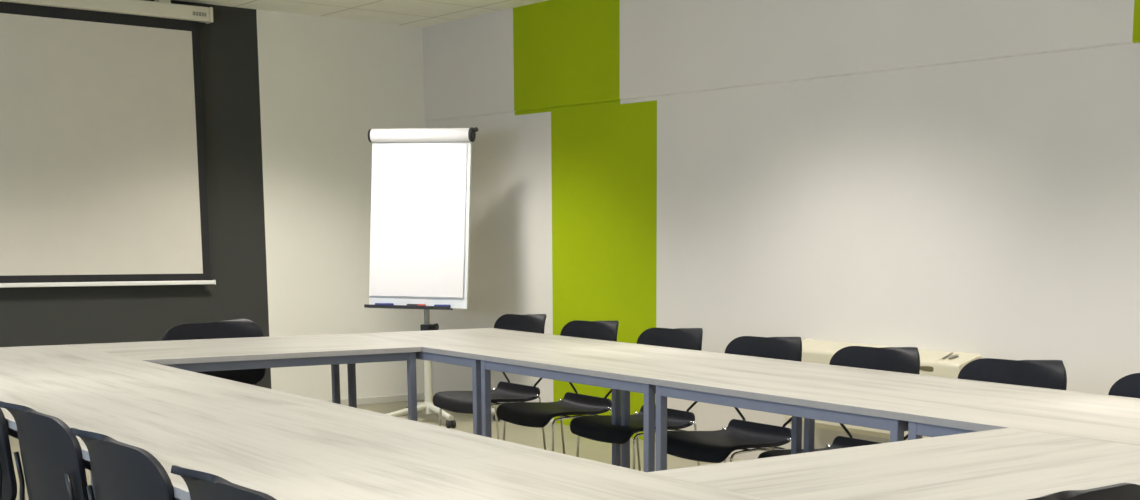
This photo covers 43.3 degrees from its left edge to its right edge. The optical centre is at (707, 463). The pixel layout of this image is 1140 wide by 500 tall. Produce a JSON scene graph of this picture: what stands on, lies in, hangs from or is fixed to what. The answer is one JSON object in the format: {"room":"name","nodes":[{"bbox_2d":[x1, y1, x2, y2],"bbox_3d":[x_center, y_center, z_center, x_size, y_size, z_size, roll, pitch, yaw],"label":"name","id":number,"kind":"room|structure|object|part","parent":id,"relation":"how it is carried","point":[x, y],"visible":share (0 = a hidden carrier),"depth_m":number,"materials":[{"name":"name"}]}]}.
{"room":"conference room","nodes":[
{"label":"conference room","id":0,"kind":"room"},
{"bbox_2d":[0,0,430,399],"bbox_3d":[-4.827,-1.487,8.324,7.075,2.697,0.120,-7,12,-39],"label":"wall","id":1,"kind":"structure","parent":0,"point":[291,101],"depth_m":9.78,"materials":[{"name":"beige paint"}]},
{"bbox_2d":[0,0,215,287],"bbox_3d":[-4.326,-1.958,8.505,2.815,1.809,0.121,-7,12,-39],"label":"projection screen","id":2,"kind":"object","parent":1,"relation":"attached to","point":[103,182],"visible":1,"depth_m":8.92,"materials":[{"name":"fabric"}]},
{"bbox_2d":[323,393,424,405],"bbox_3d":[-4.797,-0.172,8.485,7.075,0.050,0.012,-7,12,-39],"label":"baseboard","id":3,"kind":"structure","parent":1,"relation":"attached to","point":[396,398],"depth_m":10.43,"materials":[{"name":"paint"}]},
{"bbox_2d":[174,0,547,27],"bbox_3d":[-1.241,-2.143,3.813,7.315,0.100,11.378,-7,12,-39],"label":"ceiling","id":4,"kind":"structure","parent":0,"point":[415,13],"depth_m":9.38,"materials":[{"name":"tile"}]},
{"bbox_2d":[9,400,742,499],"bbox_3d":[-1.266,0.618,4.259,7.315,0.100,11.378,-7,12,-39],"label":"floor","id":5,"kind":"structure","parent":0,"point":[589,449],"depth_m":8.65,"materials":[{"name":"plastic"}]},
{"bbox_2d":[0,408,16,499],"bbox_3d":[-1.904,0.162,4.167,0.488,0.818,0.509,-7,12,-38],"label":"chair","id":6,"kind":"object","parent":5,"relation":"on","point":[8,483],"visible":1,"depth_m":3.85,"materials":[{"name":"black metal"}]},
{"bbox_2d":[0,401,88,499],"bbox_3d":[-1.491,0.246,3.671,0.488,0.818,0.509,-7,12,-40],"label":"chair","id":7,"kind":"object","parent":5,"relation":"on","point":[53,464],"visible":0.99,"depth_m":3.43,"materials":[{"name":"black plastic"}]},
{"bbox_2d":[0,345,182,378],"bbox_3d":[-2.705,-0.028,5.546,0.865,0.740,1.417,-7,12,-39],"label":"conference table","id":8,"kind":"object","parent":5,"relation":"on","point":[47,360],"visible":0.48,"depth_m":5.43,"materials":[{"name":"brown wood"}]},
{"bbox_2d":[70,428,175,499],"bbox_3d":[-1.101,0.325,3.203,0.487,0.818,0.509,-7,12,-40],"label":"chair","id":9,"kind":"object","parent":5,"relation":"on","point":[120,471],"visible":1,"depth_m":2.98,"materials":[{"name":"black plastic"}]},
{"bbox_2d":[0,370,323,438],"bbox_3d":[-1.871,0.141,4.545,0.865,0.740,1.209,-7,12,-39],"label":"conference table","id":10,"kind":"object","parent":5,"relation":"on","point":[134,393],"visible":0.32,"depth_m":4.41,"materials":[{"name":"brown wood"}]},
{"bbox_3d":[-1.860,-0.185,4.499,0.829,0.038,1.165,-7,12,-39],"label":"frame","id":11,"kind":"part","parent":10,"relation":"part of","materials":[{"name":"grey paint"}]},
{"bbox_2d":[162,318,265,385],"bbox_3d":[-2.261,-0.259,6.759,0.509,0.818,0.488,-7,12,-39],"label":"chair","id":12,"kind":"object","parent":5,"relation":"on","point":[235,328],"visible":0.23,"depth_m":6.89,"materials":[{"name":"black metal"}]},
{"bbox_2d":[171,465,275,499],"bbox_3d":[-0.698,0.407,2.719,0.488,0.818,0.509,-7,12,-39],"label":"chair","id":13,"kind":"object","parent":5,"relation":"on","point":[201,485],"visible":1,"depth_m":2.57,"materials":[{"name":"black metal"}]},
{"bbox_2d":[71,334,421,499],"bbox_3d":[-2.049,-0.158,6.383,1.223,0.740,0.942,-7,12,-39],"label":"conference table","id":14,"kind":"object","parent":5,"relation":"on","point":[198,355],"visible":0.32,"depth_m":6.19,"materials":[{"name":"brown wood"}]},
{"bbox_3d":[-2.716,-0.140,6.289,0.031,0.712,0.031,-7,12,-39],"label":"leg","id":15,"kind":"part","parent":14,"relation":"part of","materials":[{"name":"grey paint"}]},
{"bbox_3d":[-2.018,-0.477,6.297,1.179,0.038,0.814,-7,12,-39],"label":"frame","id":16,"kind":"part","parent":14,"relation":"part of","materials":[{"name":"grey paint"}]},
{"bbox_3d":[-1.826,-0.249,7.012,0.031,0.712,0.031,-7,12,-39],"label":"leg","id":17,"kind":"part","parent":14,"relation":"part of","materials":[{"name":"grey paint"}]},
{"bbox_3d":[-1.326,-0.147,6.413,0.031,0.712,0.031,-7,12,-39],"label":"leg","id":18,"kind":"part","parent":14,"relation":"part of","materials":[{"name":"grey paint"}]},
{"bbox_2d":[62,401,543,499],"bbox_3d":[-1.103,0.296,3.623,0.865,0.740,1.208,-7,12,-39],"label":"conference table","id":19,"kind":"object","parent":5,"relation":"on","point":[242,444],"visible":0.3,"depth_m":3.49,"materials":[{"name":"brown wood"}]},
{"bbox_3d":[-1.092,-0.029,3.577,0.829,0.038,1.164,-7,12,-39],"label":"frame","id":20,"kind":"part","parent":19,"relation":"part of","materials":[{"name":"grey paint"}]},
{"bbox_2d":[364,127,499,427],"bbox_3d":[-1.861,-1.208,9.246,0.800,1.906,0.693,5,10,26],"label":"easel","id":21,"kind":"object","parent":5,"relation":"on","point":[421,192],"visible":0.81,"depth_m":9.22,"materials":[{"name":"paper"}]},
{"bbox_2d":[375,303,393,304],"bbox_3d":[-2.111,-1.034,9.296,0.130,0.023,0.023,3,9,15],"label":"marker pen","id":22,"kind":"object","parent":21,"relation":"on","point":[375,303],"visible":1,"depth_m":9.29,"materials":[{"name":"blue plastic"}]},
{"bbox_3d":[-1.976,-0.334,9.294,0.039,0.077,0.404,7,11,33],"label":"leg","id":23,"kind":"part","parent":21,"relation":"part of","materials":[{"name":"beige paint"}]},
{"bbox_2d":[364,304,452,309],"bbox_3d":[-1.945,-1.014,9.254,0.602,0.026,0.061,3,9,15],"label":"tray","id":24,"kind":"object","parent":21,"relation":"on","point":[396,306],"depth_m":9.23,"materials":[{"name":"grey plastic"}]},
{"bbox_2d":[407,304,425,305],"bbox_3d":[-1.890,-1.023,9.238,0.130,0.023,0.023,3,9,15],"label":"marker pen","id":25,"kind":"object","parent":21,"relation":"on","point":[407,304],"visible":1,"depth_m":9.23,"materials":[{"name":"red plastic"}]},
{"bbox_3d":[-1.800,-0.897,9.361,0.051,0.048,0.048,3,9,15],"label":"clamp knob","id":26,"kind":"part","parent":21,"relation":"part of","materials":[{"name":"black plastic"}]},
{"bbox_3d":[-1.744,-0.333,9.299,0.040,0.078,0.384,-5,11,-31],"label":"leg","id":27,"kind":"part","parent":21,"relation":"part of","materials":[{"name":"beige paint"}]},
{"bbox_2d":[179,450,768,499],"bbox_3d":[-0.315,0.456,2.678,0.865,0.740,1.272,-7,12,-39],"label":"conference table","id":28,"kind":"object","parent":5,"relation":"on","point":[545,474],"visible":0.93,"depth_m":2.92,"materials":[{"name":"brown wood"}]},
{"bbox_2d":[333,328,642,465],"bbox_3d":[-1.069,-0.227,6.867,0.909,0.740,1.404,-7,12,-39],"label":"conference table","id":29,"kind":"object","parent":5,"relation":"on","point":[461,347],"visible":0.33,"depth_m":6.57,"materials":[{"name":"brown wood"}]},
{"bbox_3d":[-1.744,-0.247,7.004,0.031,0.712,0.031,-7,12,-39],"label":"leg","id":30,"kind":"part","parent":29,"relation":"part of","materials":[{"name":"grey paint"}]},
{"bbox_3d":[-1.079,-0.536,6.721,0.753,0.038,1.229,-7,12,-39],"label":"frame","id":31,"kind":"part","parent":29,"relation":"part of","materials":[{"name":"grey paint"}]},
{"bbox_3d":[-0.981,-0.092,6.089,0.031,0.712,0.031,-7,12,-39],"label":"leg","id":32,"kind":"part","parent":29,"relation":"part of","materials":[{"name":"grey paint"}]},
{"bbox_3d":[-0.420,-0.160,6.545,0.031,0.712,0.031,-7,12,-39],"label":"leg","id":33,"kind":"part","parent":29,"relation":"part of","materials":[{"name":"grey paint"}]},
{"bbox_2d":[433,314,546,449],"bbox_3d":[-1.161,-0.390,7.634,0.488,0.818,0.509,-7,12,-39],"label":"chair","id":34,"kind":"object","parent":5,"relation":"on","point":[454,401],"visible":0.55,"depth_m":7.64,"materials":[{"name":"black plastic"}]},
{"bbox_3d":[-1.393,-0.186,7.768,0.173,0.368,0.024,-5,11,-31],"label":"leg","id":35,"kind":"part","parent":34,"relation":"part of","materials":[{"name":"silver metal"}]},
{"bbox_3d":[-1.184,-0.351,7.624,0.426,0.124,0.491,-7,12,-39],"label":"seat","id":36,"kind":"part","parent":34,"relation":"part of","materials":[{"name":"black plastic"}]},
{"bbox_3d":[-1.180,-0.227,7.940,0.033,0.398,0.089,1,9,5],"label":"leg","id":37,"kind":"part","parent":34,"relation":"part of","materials":[{"name":"silver metal"}]},
{"bbox_3d":[-1.007,-0.656,7.720,0.089,0.319,0.493,-7,12,-39],"label":"backrest","id":38,"kind":"part","parent":34,"relation":"part of","materials":[{"name":"black plastic"}]},
{"bbox_3d":[-0.898,-0.170,7.602,0.089,0.398,0.033,2,9,6],"label":"leg","id":39,"kind":"part","parent":34,"relation":"part of","materials":[{"name":"silver metal"}]},
{"bbox_2d":[496,320,618,453],"bbox_3d":[-0.745,-0.306,7.135,0.488,0.818,0.509,-7,12,-38],"label":"chair","id":40,"kind":"object","parent":5,"relation":"on","point":[528,414],"visible":0.62,"depth_m":7.13,"materials":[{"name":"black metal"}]},
{"bbox_3d":[-0.976,-0.102,7.271,0.173,0.368,0.024,-5,11,-30],"label":"leg","id":41,"kind":"part","parent":40,"relation":"part of","materials":[{"name":"silver metal"}]},
{"bbox_3d":[-0.768,-0.267,7.125,0.426,0.124,0.491,-7,12,-38],"label":"seat","id":42,"kind":"part","parent":40,"relation":"part of","materials":[{"name":"black plastic"}]},
{"bbox_3d":[-0.761,-0.142,7.441,0.033,0.398,0.089,1,9,5],"label":"leg","id":43,"kind":"part","parent":40,"relation":"part of","materials":[{"name":"silver metal"}]},
{"bbox_3d":[-0.699,-0.045,6.932,0.024,0.368,0.173,9,12,42],"label":"leg","id":44,"kind":"part","parent":40,"relation":"part of","materials":[{"name":"silver metal"}]},
{"bbox_3d":[-0.590,-0.571,7.220,0.089,0.319,0.493,-7,12,-38],"label":"backrest","id":45,"kind":"part","parent":40,"relation":"part of","materials":[{"name":"black plastic"}]},
{"bbox_2d":[570,328,702,470],"bbox_3d":[-0.326,-0.221,6.632,0.488,0.818,0.509,-7,12,-38],"label":"chair","id":46,"kind":"object","parent":5,"relation":"on","point":[600,428],"visible":0.52,"depth_m":6.61,"materials":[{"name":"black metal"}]},
{"bbox_3d":[-0.556,-0.018,6.769,0.173,0.368,0.024,-5,11,-30],"label":"leg","id":47,"kind":"part","parent":46,"relation":"part of","materials":[{"name":"silver metal"}]},
{"bbox_3d":[-0.350,-0.182,6.622,0.426,0.124,0.491,-7,12,-38],"label":"seat","id":48,"kind":"part","parent":46,"relation":"part of","materials":[{"name":"black plastic"}]},
{"bbox_3d":[-0.341,-0.058,6.938,0.033,0.398,0.089,1,9,6],"label":"leg","id":49,"kind":"part","parent":46,"relation":"part of","materials":[{"name":"silver metal"}]},
{"bbox_3d":[-0.281,0.040,6.429,0.024,0.368,0.173,9,13,43],"label":"leg","id":50,"kind":"part","parent":46,"relation":"part of","materials":[{"name":"silver metal"}]},
{"bbox_3d":[-0.170,-0.486,6.716,0.089,0.319,0.493,-7,12,-38],"label":"backrest","id":51,"kind":"part","parent":46,"relation":"part of","materials":[{"name":"black plastic"}]},
{"bbox_3d":[-0.064,0.000,6.596,0.089,0.398,0.033,2,9,7],"label":"leg","id":52,"kind":"part","parent":46,"relation":"part of","materials":[{"name":"silver metal"}]},
{"bbox_2d":[477,345,829,471],"bbox_3d":[-0.239,-0.058,5.871,0.909,0.740,1.209,-7,12,-39],"label":"conference table","id":53,"kind":"object","parent":5,"relation":"on","point":[626,369],"visible":0.66,"depth_m":5.67,"materials":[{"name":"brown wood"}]},
{"bbox_3d":[-0.935,-0.083,6.034,0.031,0.712,0.031,-7,12,-39],"label":"leg","id":54,"kind":"part","parent":53,"relation":"part of","materials":[{"name":"grey paint"}]},
{"bbox_3d":[-0.290,-0.377,5.775,0.753,0.038,1.165,-7,12,-39],"label":"frame","id":55,"kind":"part","parent":53,"relation":"part of","materials":[{"name":"grey paint"}]},
{"bbox_3d":[-0.374,-0.151,6.490,0.031,0.712,0.031,-7,12,-39],"label":"leg","id":56,"kind":"part","parent":53,"relation":"part of","materials":[{"name":"grey paint"}]},
{"bbox_3d":[-0.213,0.064,5.167,0.031,0.712,0.031,-7,12,-39],"label":"leg","id":57,"kind":"part","parent":53,"relation":"part of","materials":[{"name":"grey paint"}]},
{"bbox_3d":[0.348,-0.005,5.623,0.031,0.712,0.031,-7,12,-39],"label":"leg","id":58,"kind":"part","parent":53,"relation":"part of","materials":[{"name":"grey paint"}]},
{"bbox_2d":[667,336,801,462],"bbox_3d":[0.096,-0.136,6.125,0.488,0.818,0.509,-7,12,-39],"label":"chair","id":59,"kind":"object","parent":5,"relation":"on","point":[716,446],"visible":0.56,"depth_m":6.12,"materials":[{"name":"black plastic"}]},
{"bbox_3d":[0.073,-0.097,6.116,0.426,0.124,0.491,-7,12,-39],"label":"seat","id":60,"kind":"part","parent":59,"relation":"part of","materials":[{"name":"black plastic"}]},
{"bbox_3d":[0.144,0.126,5.923,0.024,0.368,0.173,9,12,42],"label":"leg","id":61,"kind":"part","parent":59,"relation":"part of","materials":[{"name":"silver metal"}]},
{"bbox_3d":[0.251,-0.401,6.211,0.089,0.319,0.493,-7,12,-39],"label":"backrest","id":62,"kind":"part","parent":59,"relation":"part of","materials":[{"name":"black plastic"}]},
{"bbox_3d":[0.147,-0.085,6.179,0.194,0.034,0.446,-7,12,-39],"label":"seat frame","id":63,"kind":"part","parent":59,"relation":"part of","materials":[{"name":"silver metal"}]},
{"bbox_2d":[757,346,919,458],"bbox_3d":[0.518,-0.050,5.619,0.488,0.818,0.509,-7,12,-38],"label":"chair","id":64,"kind":"object","parent":5,"relation":"on","point":[894,359],"visible":0.27,"depth_m":5.70,"materials":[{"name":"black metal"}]},
{"bbox_3d":[0.495,-0.011,5.609,0.426,0.124,0.491,-7,12,-38],"label":"seat","id":65,"kind":"part","parent":64,"relation":"part of","materials":[{"name":"black plastic"}]},
{"bbox_3d":[0.674,-0.315,5.703,0.089,0.319,0.493,-7,12,-38],"label":"backrest","id":66,"kind":"part","parent":64,"relation":"part of","materials":[{"name":"black plastic"}]},
{"bbox_2d":[651,365,1086,470],"bbox_3d":[0.528,0.097,4.950,0.909,0.740,1.208,-7,12,-39],"label":"conference table","id":67,"kind":"object","parent":5,"relation":"on","point":[870,398],"visible":0.72,"depth_m":4.76,"materials":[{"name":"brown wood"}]},
{"bbox_3d":[-0.167,0.073,5.112,0.031,0.712,0.031,-7,12,-39],"label":"leg","id":68,"kind":"part","parent":67,"relation":"part of","materials":[{"name":"grey paint"}]},
{"bbox_3d":[0.477,-0.221,4.853,0.753,0.038,1.164,-7,12,-39],"label":"frame","id":69,"kind":"part","parent":67,"relation":"part of","materials":[{"name":"grey paint"}]},
{"bbox_3d":[0.394,0.005,5.568,0.031,0.712,0.031,-7,12,-39],"label":"leg","id":70,"kind":"part","parent":67,"relation":"part of","materials":[{"name":"grey paint"}]},
{"bbox_3d":[0.555,0.220,4.246,0.031,0.712,0.031,-7,12,-39],"label":"leg","id":71,"kind":"part","parent":67,"relation":"part of","materials":[{"name":"grey paint"}]},
{"bbox_2d":[648,428,1139,499],"bbox_3d":[0.617,0.383,3.184,1.223,0.740,0.879,-7,12,-39],"label":"conference table","id":72,"kind":"object","parent":5,"relation":"on","point":[1005,463],"visible":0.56,"depth_m":3.14,"materials":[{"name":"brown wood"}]},
{"bbox_2d":[957,358,1066,389],"bbox_3d":[0.953,0.038,5.097,0.488,0.818,0.509,-7,12,-38],"label":"chair","id":73,"kind":"object","parent":5,"relation":"on","point":[1051,374],"visible":0.27,"depth_m":5.14,"materials":[{"name":"black plastic"}]},
{"bbox_2d":[902,393,1139,445],"bbox_3d":[1.316,0.257,4.004,0.909,0.740,1.272,-7,12,-39],"label":"conference table","id":74,"kind":"object","parent":5,"relation":"on","point":[1110,418],"visible":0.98,"depth_m":4.08,"materials":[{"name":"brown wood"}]},
{"bbox_3d":[0.600,0.229,4.191,0.031,0.712,0.031,-7,12,-39],"label":"leg","id":75,"kind":"part","parent":74,"relation":"part of","materials":[{"name":"grey paint"}]},
{"bbox_3d":[1.265,-0.061,3.908,0.753,0.038,1.228,-7,12,-39],"label":"frame","id":76,"kind":"part","parent":74,"relation":"part of","materials":[{"name":"grey paint"}]},
{"bbox_2d":[1027,483,1139,499],"bbox_3d":[0.536,0.414,2.744,0.509,0.818,0.488,-7,12,-38],"label":"chair","id":77,"kind":"object","parent":5,"relation":"on","point":[1121,491],"visible":1,"depth_m":2.55,"materials":[{"name":"black plastic"}]},
{"bbox_2d":[1108,373,1139,397],"bbox_3d":[1.379,0.125,4.587,0.488,0.818,0.509,-7,12,-39],"label":"chair","id":78,"kind":"object","parent":5,"relation":"on","point":[1129,385],"visible":0.16,"depth_m":4.78,"materials":[{"name":"black plastic"}]},
{"bbox_2d":[427,43,1139,459],"bbox_3d":[1.523,-0.824,6.340,0.120,2.135,11.138,-7,12,-39],"label":"wall","id":79,"kind":"structure","parent":0,"point":[989,208],"depth_m":7.25,"materials":[{"name":"white paint"}]},
{"bbox_2d":[423,0,1139,121],"bbox_3d":[1.482,-2.100,6.090,0.016,0.662,11.138,-7,12,-39],"label":"wall","id":80,"kind":"structure","parent":79,"relation":"attached to","point":[550,53],"depth_m":7.84,"materials":[{"name":"white paint"}]},
{"bbox_2d":[783,339,981,440],"bbox_3d":[0.831,-0.356,7.038,0.160,0.443,1.180,-7,12,-39],"label":"radiator","id":81,"kind":"object","parent":79,"relation":"attached to","point":[932,363],"visible":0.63,"depth_m":6.98,"materials":[{"name":"metal"}]}
]}

